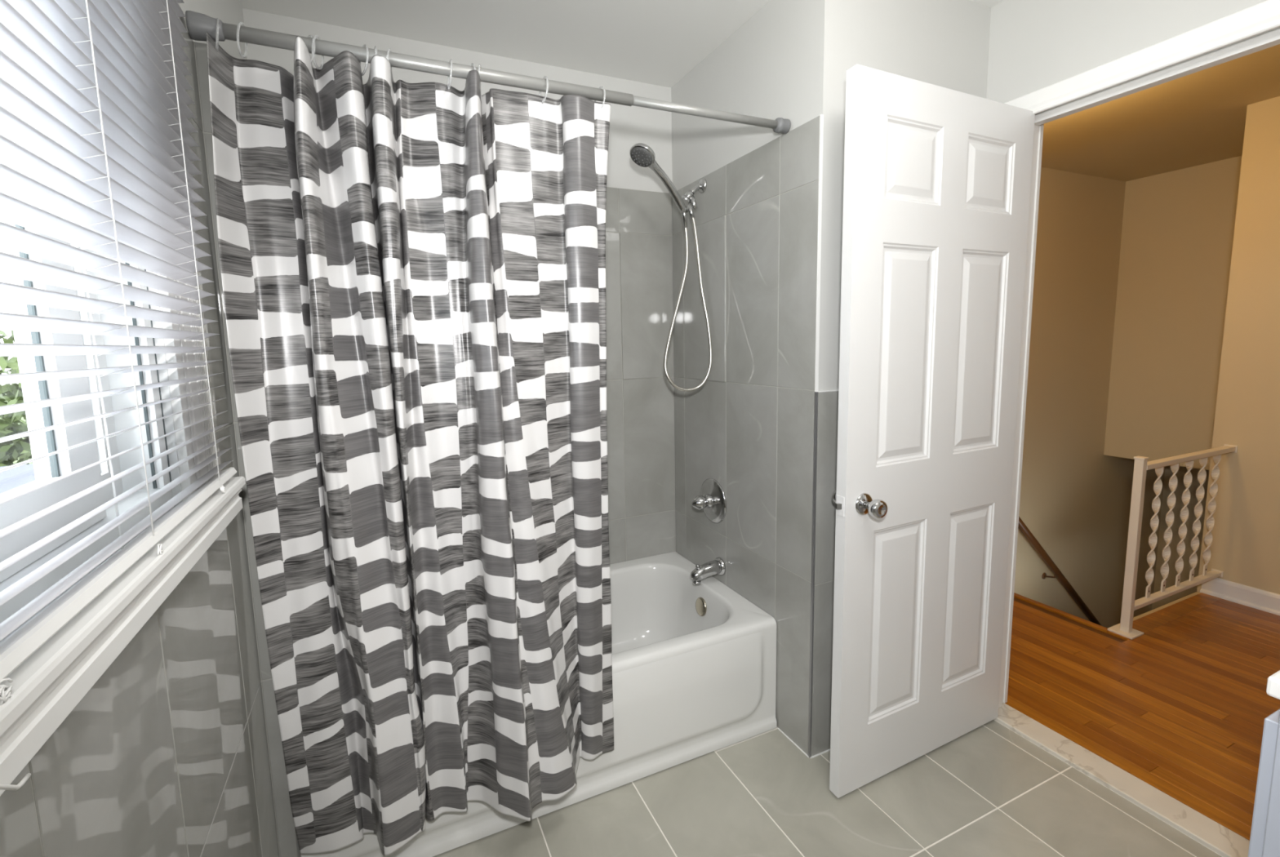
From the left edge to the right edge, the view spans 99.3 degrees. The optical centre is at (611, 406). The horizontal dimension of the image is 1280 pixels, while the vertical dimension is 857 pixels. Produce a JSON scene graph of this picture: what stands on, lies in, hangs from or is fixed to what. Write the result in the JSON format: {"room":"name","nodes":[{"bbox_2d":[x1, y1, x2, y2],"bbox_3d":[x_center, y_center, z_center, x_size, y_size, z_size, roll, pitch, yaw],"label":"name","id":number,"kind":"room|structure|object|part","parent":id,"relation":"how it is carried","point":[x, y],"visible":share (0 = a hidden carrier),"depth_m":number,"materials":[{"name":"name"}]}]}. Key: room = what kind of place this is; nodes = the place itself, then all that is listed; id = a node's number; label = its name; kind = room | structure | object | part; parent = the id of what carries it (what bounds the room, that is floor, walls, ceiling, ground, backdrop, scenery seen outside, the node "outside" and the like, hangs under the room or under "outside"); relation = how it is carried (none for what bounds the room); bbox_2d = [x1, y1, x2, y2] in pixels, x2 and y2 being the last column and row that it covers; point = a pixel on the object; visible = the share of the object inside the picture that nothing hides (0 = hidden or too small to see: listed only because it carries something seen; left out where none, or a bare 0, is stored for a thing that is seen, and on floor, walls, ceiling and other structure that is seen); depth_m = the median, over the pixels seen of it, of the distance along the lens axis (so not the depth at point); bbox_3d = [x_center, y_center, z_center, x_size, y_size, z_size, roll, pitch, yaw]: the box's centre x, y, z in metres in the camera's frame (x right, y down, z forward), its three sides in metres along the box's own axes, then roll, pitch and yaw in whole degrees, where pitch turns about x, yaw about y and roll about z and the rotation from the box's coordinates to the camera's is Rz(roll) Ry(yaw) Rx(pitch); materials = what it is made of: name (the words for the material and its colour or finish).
{"room":"bathroom","nodes":[
{"label":"bathroom","id":0,"kind":"room"},
{"bbox_2d":[0,0,300,856],"bbox_3d":[-0.659,0.104,0.722,0.149,2.474,2.598,-4,7,-23],"label":"wall","id":1,"kind":"structure","parent":0,"point":[175,749],"depth_m":0.86,"materials":[{"name":"grey paint"}]},
{"bbox_2d":[0,218,245,795],"bbox_3d":[-0.542,-0.302,0.388,0.145,1.147,1.292,-4,7,-23],"label":"window","id":2,"kind":"structure","parent":1,"relation":"in","point":[47,686],"depth_m":0.64,"materials":[{"name":"white plastic"}]},
{"bbox_3d":[-0.541,-0.291,0.328,0.026,0.943,0.697,-4,7,-23],"label":"sash","id":3,"kind":"part","parent":2,"relation":"part of","materials":[{"name":"white plastic"}]},
{"bbox_3d":[-0.734,-0.329,0.693,0.024,0.943,0.163,-4,7,-23],"label":"sash","id":4,"kind":"part","parent":2,"relation":"part of","materials":[{"name":"white plastic"}]},
{"bbox_3d":[-0.580,-0.295,0.393,0.079,1.040,0.930,-4,7,-23],"label":"frame","id":5,"kind":"part","parent":2,"relation":"part of","materials":[{"name":"white plastic"}]},
{"bbox_3d":[-0.526,0.222,0.471,0.011,0.032,0.930,-4,7,-23],"label":"sill","id":6,"kind":"part","parent":2,"relation":"part of","materials":[{"name":"white plastic"}]},
{"bbox_2d":[0,0,236,790],"bbox_3d":[-0.509,-0.323,0.448,0.045,1.186,1.140,-4,7,-23],"label":"window blind","id":7,"kind":"object","parent":2,"relation":"attached to","point":[96,155],"visible":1,"depth_m":0.60,"materials":[{"name":"white plastic"}]},
{"bbox_3d":[-0.413,0.225,0.361,0.011,0.114,0.092,-5,7,-28],"label":"lift cord","id":8,"kind":"part","parent":7,"relation":"part of","materials":[{"name":"white plastic"}]},
{"bbox_3d":[-0.498,0.179,0.506,0.027,0.019,1.140,-4,7,-23],"label":"rail","id":9,"kind":"part","parent":7,"relation":"part of","materials":[{"name":"white paint"}]},
{"bbox_3d":[-0.565,-0.370,0.593,0.001,1.058,0.002,-4,7,-23],"label":"cord","id":10,"kind":"part","parent":7,"relation":"part of","materials":[{"name":"white plastic"}]},
{"bbox_3d":[-0.685,-0.399,0.868,0.001,1.058,0.002,-4,7,-23],"label":"cord","id":11,"kind":"part","parent":7,"relation":"part of","materials":[{"name":"white plastic"}]},
{"bbox_3d":[-0.488,0.232,0.467,0.057,0.065,1.292,-4,7,-23],"label":"sill moulding","id":12,"kind":"part","parent":2,"relation":"part of","materials":[{"name":"white paint"}]},
{"bbox_3d":[-0.743,-0.389,0.903,0.015,1.082,0.160,-4,7,-23],"label":"casing","id":13,"kind":"part","parent":2,"relation":"part of","materials":[{"name":"white paint"}]},
{"bbox_3d":[-0.793,0.240,1.242,0.006,1.993,0.009,-4,7,-23],"label":"tile edge trim","id":14,"kind":"part","parent":1,"relation":"part of","materials":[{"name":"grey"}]},
{"bbox_2d":[185,10,791,133],"bbox_3d":[-0.153,-0.812,1.379,1.506,0.050,0.050,-4,7,-23],"label":"curtain rod","id":15,"kind":"object","parent":1,"relation":"attached to","point":[197,24],"visible":0.97,"depth_m":1.27,"materials":[{"name":"grey metal"}]},
{"bbox_2d":[215,17,219,52],"bbox_3d":[-0.802,-0.753,1.102,0.012,0.065,0.056,-7,8,-38],"label":"curtain ring","id":16,"kind":"object","parent":15,"relation":"hanging from","point":[217,19],"visible":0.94,"depth_m":1.08,"materials":[{"name":"white plastic"}]},
{"bbox_2d":[236,22,247,57],"bbox_3d":[-0.762,-0.756,1.119,0.012,0.065,0.056,-3,7,-17],"label":"curtain ring","id":17,"kind":"object","parent":15,"relation":"hanging from","point":[240,24],"visible":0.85,"depth_m":1.10,"materials":[{"name":"white plastic"}]},
{"bbox_2d":[306,35,315,63],"bbox_3d":[-0.651,-0.764,1.167,0.056,0.065,0.012,4,8,37],"label":"curtain ring","id":18,"kind":"object","parent":15,"relation":"hanging from","point":[308,36],"visible":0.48,"depth_m":1.15,"materials":[{"name":"white plastic"}]},
{"bbox_2d":[311,35,324,70],"bbox_3d":[-0.636,-0.765,1.173,0.012,0.065,0.056,-2,7,-5],"label":"curtain ring","id":19,"kind":"object","parent":15,"relation":"hanging from","point":[315,37],"visible":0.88,"depth_m":1.16,"materials":[{"name":"white plastic"}]},
{"bbox_2d":[360,44,368,75],"bbox_3d":[-0.553,-0.771,1.209,0.012,0.065,0.056,-8,9,-44],"label":"curtain ring","id":20,"kind":"object","parent":15,"relation":"hanging from","point":[364,45],"visible":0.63,"depth_m":1.19,"materials":[{"name":"white plastic"}]},
{"bbox_2d":[373,45,377,55],"bbox_3d":[-0.532,-0.773,1.218,0.012,0.065,0.056,-5,8,-30],"label":"curtain ring","id":21,"kind":"object","parent":15,"relation":"hanging from","point":[375,46],"visible":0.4,"depth_m":1.20,"materials":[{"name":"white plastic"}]},
{"bbox_2d":[386,48,391,68],"bbox_3d":[-0.504,-0.775,1.229,0.012,0.065,0.056,-3,7,-15],"label":"curtain ring","id":22,"kind":"object","parent":15,"relation":"hanging from","point":[388,49],"visible":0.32,"depth_m":1.21,"materials":[{"name":"white plastic"}]},
{"bbox_2d":[447,59,452,89],"bbox_3d":[-0.382,-0.784,1.282,0.012,0.065,0.056,-4,7,-24],"label":"curtain ring","id":23,"kind":"object","parent":15,"relation":"hanging from","point":[449,78],"visible":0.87,"depth_m":1.26,"materials":[{"name":"white plastic"}]},
{"bbox_2d":[206,31,613,856],"bbox_3d":[-0.383,0.144,1.345,0.894,1.830,0.225,-4,7,-18],"label":"shower curtain","id":24,"kind":"object","parent":23,"relation":"hanging from","point":[413,275],"visible":1,"depth_m":1.31,"materials":[{"name":"fabric"}]},
{"bbox_2d":[465,63,475,83],"bbox_3d":[-0.338,-0.787,1.300,0.012,0.065,0.056,-7,8,-38],"label":"curtain ring","id":25,"kind":"object","parent":15,"relation":"hanging from","point":[471,64],"visible":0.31,"depth_m":1.29,"materials":[{"name":"white plastic"}]},
{"bbox_2d":[538,75,548,103],"bbox_3d":[-0.172,-0.800,1.371,0.012,0.065,0.056,-5,8,-30],"label":"curtain ring","id":26,"kind":"object","parent":15,"relation":"hanging from","point":[544,77],"visible":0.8,"depth_m":1.35,"materials":[{"name":"white plastic"}]},
{"bbox_2d":[594,86,605,108],"bbox_3d":[-0.032,-0.810,1.431,0.012,0.065,0.056,-5,8,-31],"label":"curtain ring","id":27,"kind":"object","parent":15,"relation":"hanging from","point":[600,87],"visible":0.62,"depth_m":1.41,"materials":[{"name":"white plastic"}]},
{"bbox_2d":[242,8,675,564],"bbox_3d":[-0.508,-0.064,2.148,1.758,2.474,0.124,-4,7,-23],"label":"wall","id":28,"kind":"structure","parent":0,"point":[640,397],"depth_m":2.31,"materials":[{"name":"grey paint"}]},
{"bbox_2d":[239,0,1279,182],"bbox_3d":[1.899,-1.275,1.090,5.708,0.105,3.898,-4,7,-23],"label":"ceiling","id":29,"kind":"structure","parent":0,"point":[658,42],"depth_m":2.02,"materials":[{"name":"white paint"}]},
{"bbox_2d":[432,720,1222,856],"bbox_3d":[0.327,1.243,1.271,2.424,0.060,2.598,-4,7,-23],"label":"floor","id":30,"kind":"structure","parent":0,"point":[988,791],"depth_m":1.56,"materials":[{"name":"grey tile"}]},
{"bbox_2d":[300,551,776,856],"bbox_3d":[-0.231,0.951,1.921,1.461,0.398,0.707,-4,7,-23],"label":"bathtub","id":31,"kind":"object","parent":30,"relation":"on","point":[694,666],"visible":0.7,"depth_m":1.77,"materials":[{"name":"white ceramic"}]},
{"bbox_3d":[0.353,0.795,2.155,0.019,0.072,0.072,-4,7,-23],"label":"overflow plate","id":32,"kind":"part","parent":31,"relation":"part of","materials":[{"name":"silver metal"}]},
{"bbox_2d":[993,702,1249,856],"bbox_3d":[1.549,1.146,1.621,0.108,0.032,0.807,-4,7,-23],"label":"trim","id":33,"kind":"structure","parent":30,"relation":"on","point":[1217,837],"depth_m":1.61,"materials":[{"name":"white stone"}]},
{"bbox_2d":[1248,670,1279,856],"bbox_3d":[1.452,0.827,0.756,0.708,0.828,0.633,-4,7,-23],"label":"vanity cabinet","id":34,"kind":"object","parent":30,"relation":"on","point":[1264,838],"visible":1,"depth_m":0.85,"materials":[{"name":"grey paint"}]},
{"bbox_2d":[1266,670,1279,699],"bbox_3d":[1.448,0.433,0.697,0.708,0.031,0.603,-4,7,-23],"label":"countertop","id":35,"kind":"structure","parent":34,"relation":"on","point":[1273,689],"depth_m":0.83,"materials":[{"name":"white"}]},
{"bbox_2d":[671,0,991,758],"bbox_3d":[0.798,-0.107,2.241,0.826,2.474,0.984,-4,7,-23],"label":"wall","id":36,"kind":"structure","parent":0,"point":[762,424],"depth_m":1.78,"materials":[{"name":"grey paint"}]},
{"bbox_2d":[629,142,712,391],"bbox_3d":[0.221,-0.494,2.024,0.309,0.887,0.100,-4,7,-23],"label":"shower","id":37,"kind":"object","parent":36,"relation":"attached to","point":[641,154],"visible":1,"depth_m":2.05,"materials":[{"name":"silver metal"}]},
{"bbox_3d":[0.202,-0.817,2.013,0.191,0.192,0.042,-6,8,-35],"label":"handle","id":38,"kind":"part","parent":37,"relation":"part of","materials":[{"name":"silver metal"}]},
{"bbox_2d":[681,178,706,209],"bbox_3d":[0.313,-0.817,2.085,0.108,0.126,0.055,-6,8,-32],"label":"wall bracket","id":39,"kind":"object","parent":36,"relation":"attached to","point":[688,197],"visible":0.97,"depth_m":2.07,"materials":[{"name":"silver metal"}]},
{"bbox_2d":[689,195,697,209],"bbox_3d":[0.310,-0.780,2.076,0.023,0.055,0.037,-7,8,-38],"label":"outlet","id":40,"kind":"object","parent":39,"relation":"attached to","point":[692,201],"depth_m":2.07,"materials":[{"name":"silver metal"}]},
{"bbox_2d":[689,557,725,584],"bbox_3d":[0.371,0.651,2.148,0.141,0.084,0.072,-4,7,-23],"label":"tub spout","id":41,"kind":"object","parent":36,"relation":"attached to","point":[717,566],"visible":1,"depth_m":2.13,"materials":[{"name":"silver metal"}]},
{"bbox_2d":[692,579,701,584],"bbox_3d":[0.333,0.691,2.136,0.034,0.010,0.034,-4,7,-23],"label":"outlet","id":42,"kind":"object","parent":41,"relation":"attached to","point":[695,581],"depth_m":2.12,"materials":[{"name":"silver metal"}]},
{"bbox_2d":[691,478,726,523],"bbox_3d":[0.364,0.384,2.172,0.100,0.182,0.182,-4,7,-23],"label":"shower valve","id":43,"kind":"object","parent":36,"relation":"attached to","point":[712,499],"visible":1,"depth_m":2.15,"materials":[{"name":"silver metal"}]},
{"bbox_3d":[0.357,0.384,2.169,0.084,0.060,0.060,-4,7,-23],"label":"handle","id":44,"kind":"part","parent":43,"relation":"part of","materials":[{"name":"silver metal"}]},
{"bbox_3d":[0.632,0.551,1.706,0.006,1.199,0.009,-4,7,-23],"label":"tile edge trim","id":45,"kind":"part","parent":36,"relation":"part of","materials":[{"name":"grey metal"}]},
{"bbox_2d":[998,0,1279,707],"bbox_3d":[1.524,0.098,1.501,0.132,2.102,0.903,-4,7,-23],"label":"door frame","id":46,"kind":"structure","parent":36,"relation":"attached to","point":[1264,16],"depth_m":1.54,"materials":[{"name":"white paint"}]},
{"bbox_2d":[1013,167,1165,627],"bbox_3d":[2.799,1.087,3.791,3.898,5.350,0.100,-4,7,-23],"label":"wall","id":47,"kind":"structure","parent":0,"point":[1075,500],"depth_m":3.81,"materials":[{"name":"beige paint"}]},
{"bbox_2d":[1017,516,1102,626],"bbox_3d":[2.908,0.980,3.718,1.770,1.638,0.096,-4,7,-23],"label":"stair handrail","id":48,"kind":"object","parent":47,"relation":"attached to","point":[1022,526],"visible":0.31,"depth_m":3.78,"materials":[{"name":"brown wood"}]},
{"bbox_2d":[986,0,1266,103],"bbox_3d":[1.649,-0.007,1.196,0.100,2.474,1.647,-4,7,-23],"label":"wall","id":49,"kind":"structure","parent":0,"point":[1035,45],"depth_m":1.59,"materials":[{"name":"grey paint"}]},
{"bbox_2d":[829,64,1035,798],"bbox_3d":[0.983,0.118,1.649,0.785,2.030,0.163,-4,7,-23],"label":"door","id":50,"kind":"structure","parent":49,"relation":"attached to","point":[937,180],"depth_m":1.61,"materials":[{"name":"white paint"}]},
{"bbox_3d":[0.682,0.268,1.587,0.064,0.064,0.066,-4,7,-23],"label":"knob","id":51,"kind":"part","parent":50,"relation":"part of","materials":[{"name":"silver metal"}]},
{"bbox_3d":[0.638,0.278,1.514,0.002,0.056,0.025,-4,7,-23],"label":"latch plate","id":52,"kind":"part","parent":50,"relation":"part of","materials":[{"name":"white paint"}]},
{"bbox_3d":[0.721,0.278,1.493,0.052,0.052,0.055,-4,7,-23],"label":"knob","id":53,"kind":"part","parent":50,"relation":"part of","materials":[{"name":"silver metal"}]},
{"bbox_3d":[0.860,0.646,1.644,0.195,0.566,0.007,-4,7,-25],"label":"panel","id":54,"kind":"part","parent":50,"relation":"part of","materials":[{"name":"white paint"}]},
{"bbox_3d":[0.840,-0.144,1.552,0.195,0.585,0.007,-4,7,-25],"label":"panel","id":55,"kind":"part","parent":50,"relation":"part of","materials":[{"name":"white paint"}]},
{"bbox_3d":[0.827,-0.670,1.492,0.195,0.180,0.007,-4,7,-25],"label":"panel","id":56,"kind":"part","parent":50,"relation":"part of","materials":[{"name":"white paint"}]},
{"bbox_3d":[1.165,0.622,1.784,0.194,0.566,0.007,-4,7,-25],"label":"panel","id":57,"kind":"part","parent":50,"relation":"part of","materials":[{"name":"white paint"}]},
{"bbox_3d":[1.146,-0.168,1.693,0.194,0.585,0.007,-4,7,-25],"label":"panel","id":58,"kind":"part","parent":50,"relation":"part of","materials":[{"name":"white paint"}]},
{"bbox_3d":[1.133,-0.694,1.632,0.194,0.180,0.007,-4,7,-25],"label":"panel","id":59,"kind":"part","parent":50,"relation":"part of","materials":[{"name":"white paint"}]},
{"bbox_2d":[1004,592,1279,840],"bbox_3d":[2.589,1.208,1.641,1.810,0.213,3.680,-4,7,-23],"label":"floor","id":60,"kind":"structure","parent":0,"point":[1181,706],"depth_m":2.04,"materials":[{"name":"brown wood"}]},
{"bbox_2d":[1106,444,1237,639],"bbox_3d":[2.660,0.591,2.549,0.884,0.804,0.090,-4,7,-23],"label":"stair railing","id":61,"kind":"object","parent":60,"relation":"on","point":[1141,464],"visible":1,"depth_m":2.49,"materials":[{"name":"beige paint"}]},
{"bbox_3d":[2.310,1.011,2.441,0.100,0.010,0.090,-4,7,-23],"label":"plate","id":62,"kind":"part","parent":61,"relation":"part of","materials":[{"name":"beige paint"}]},
{"bbox_3d":[2.300,0.614,2.394,0.038,0.798,0.038,-4,7,-23],"label":"post","id":63,"kind":"part","parent":61,"relation":"part of","materials":[{"name":"beige paint"}]},
{"bbox_3d":[2.696,0.873,2.594,0.820,0.020,0.032,-4,7,-23],"label":"rail","id":64,"kind":"part","parent":61,"relation":"part of","materials":[{"name":"beige paint"}]},
{"bbox_3d":[2.681,0.235,2.520,0.820,0.024,0.036,-4,7,-23],"label":"rail","id":65,"kind":"part","parent":61,"relation":"part of","materials":[{"name":"beige paint"}]},
{"bbox_3d":[3.071,0.845,2.754,0.004,0.032,0.042,-4,7,-23],"label":"wall plate","id":66,"kind":"part","parent":61,"relation":"part of","materials":[{"name":"beige paint"}]},
{"bbox_3d":[3.055,0.207,2.680,0.004,0.036,0.046,-4,7,-23],"label":"wall plate","id":67,"kind":"part","parent":61,"relation":"part of","materials":[{"name":"beige paint"}]},
{"bbox_2d":[1103,155,1241,628],"bbox_3d":[3.359,-0.207,3.327,2.858,2.700,0.945,-4,7,-23],"label":"wall","id":68,"kind":"structure","parent":0,"point":[1178,228],"depth_m":3.64,"materials":[{"name":"beige paint"}]},
{"bbox_2d":[1151,465,1208,609],"bbox_3d":[4.767,2.000,4.188,0.100,3.349,0.915,-4,7,-23],"label":"wall","id":69,"kind":"structure","parent":0,"point":[1184,575],"depth_m":4.37,"materials":[{"name":"beige paint"}]},
{"bbox_2d":[1196,96,1279,594],"bbox_3d":[4.665,1.249,1.993,2.268,5.350,2.865,-4,7,-23],"label":"wall","id":70,"kind":"structure","parent":0,"point":[1245,546],"depth_m":2.59,"materials":[{"name":"beige paint"}]},
{"bbox_2d":[1200,577,1279,615],"bbox_3d":[3.609,1.047,1.501,0.028,0.092,2.845,-4,7,-23],"label":"baseboard","id":71,"kind":"structure","parent":70,"relation":"attached to","point":[1233,589],"depth_m":2.66,"materials":[{"name":"white paint"}]},
{"label":"outside","id":72,"kind":"structure","parent":0,"visible":0},
{"bbox_2d":[0,393,33,464],"bbox_3d":[-43.117,2.475,25.758,58.367,0.200,102.000,-4,7,-23],"label":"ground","id":73,"kind":"structure","parent":72,"point":[15,462],"depth_m":23.69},
{"bbox_2d":[0,329,32,466],"bbox_3d":[-12.059,0.581,12.058,4.586,5.211,7.264,1,7,20],"label":"tree","id":74,"kind":"object","parent":73,"relation":"on","point":[15,448],"visible":0.13,"depth_m":10.74,"materials":[{"name":"green plant"}]},
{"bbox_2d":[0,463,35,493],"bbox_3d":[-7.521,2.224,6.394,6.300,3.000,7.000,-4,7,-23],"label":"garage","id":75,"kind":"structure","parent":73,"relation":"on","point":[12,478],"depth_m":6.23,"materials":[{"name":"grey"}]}
]}

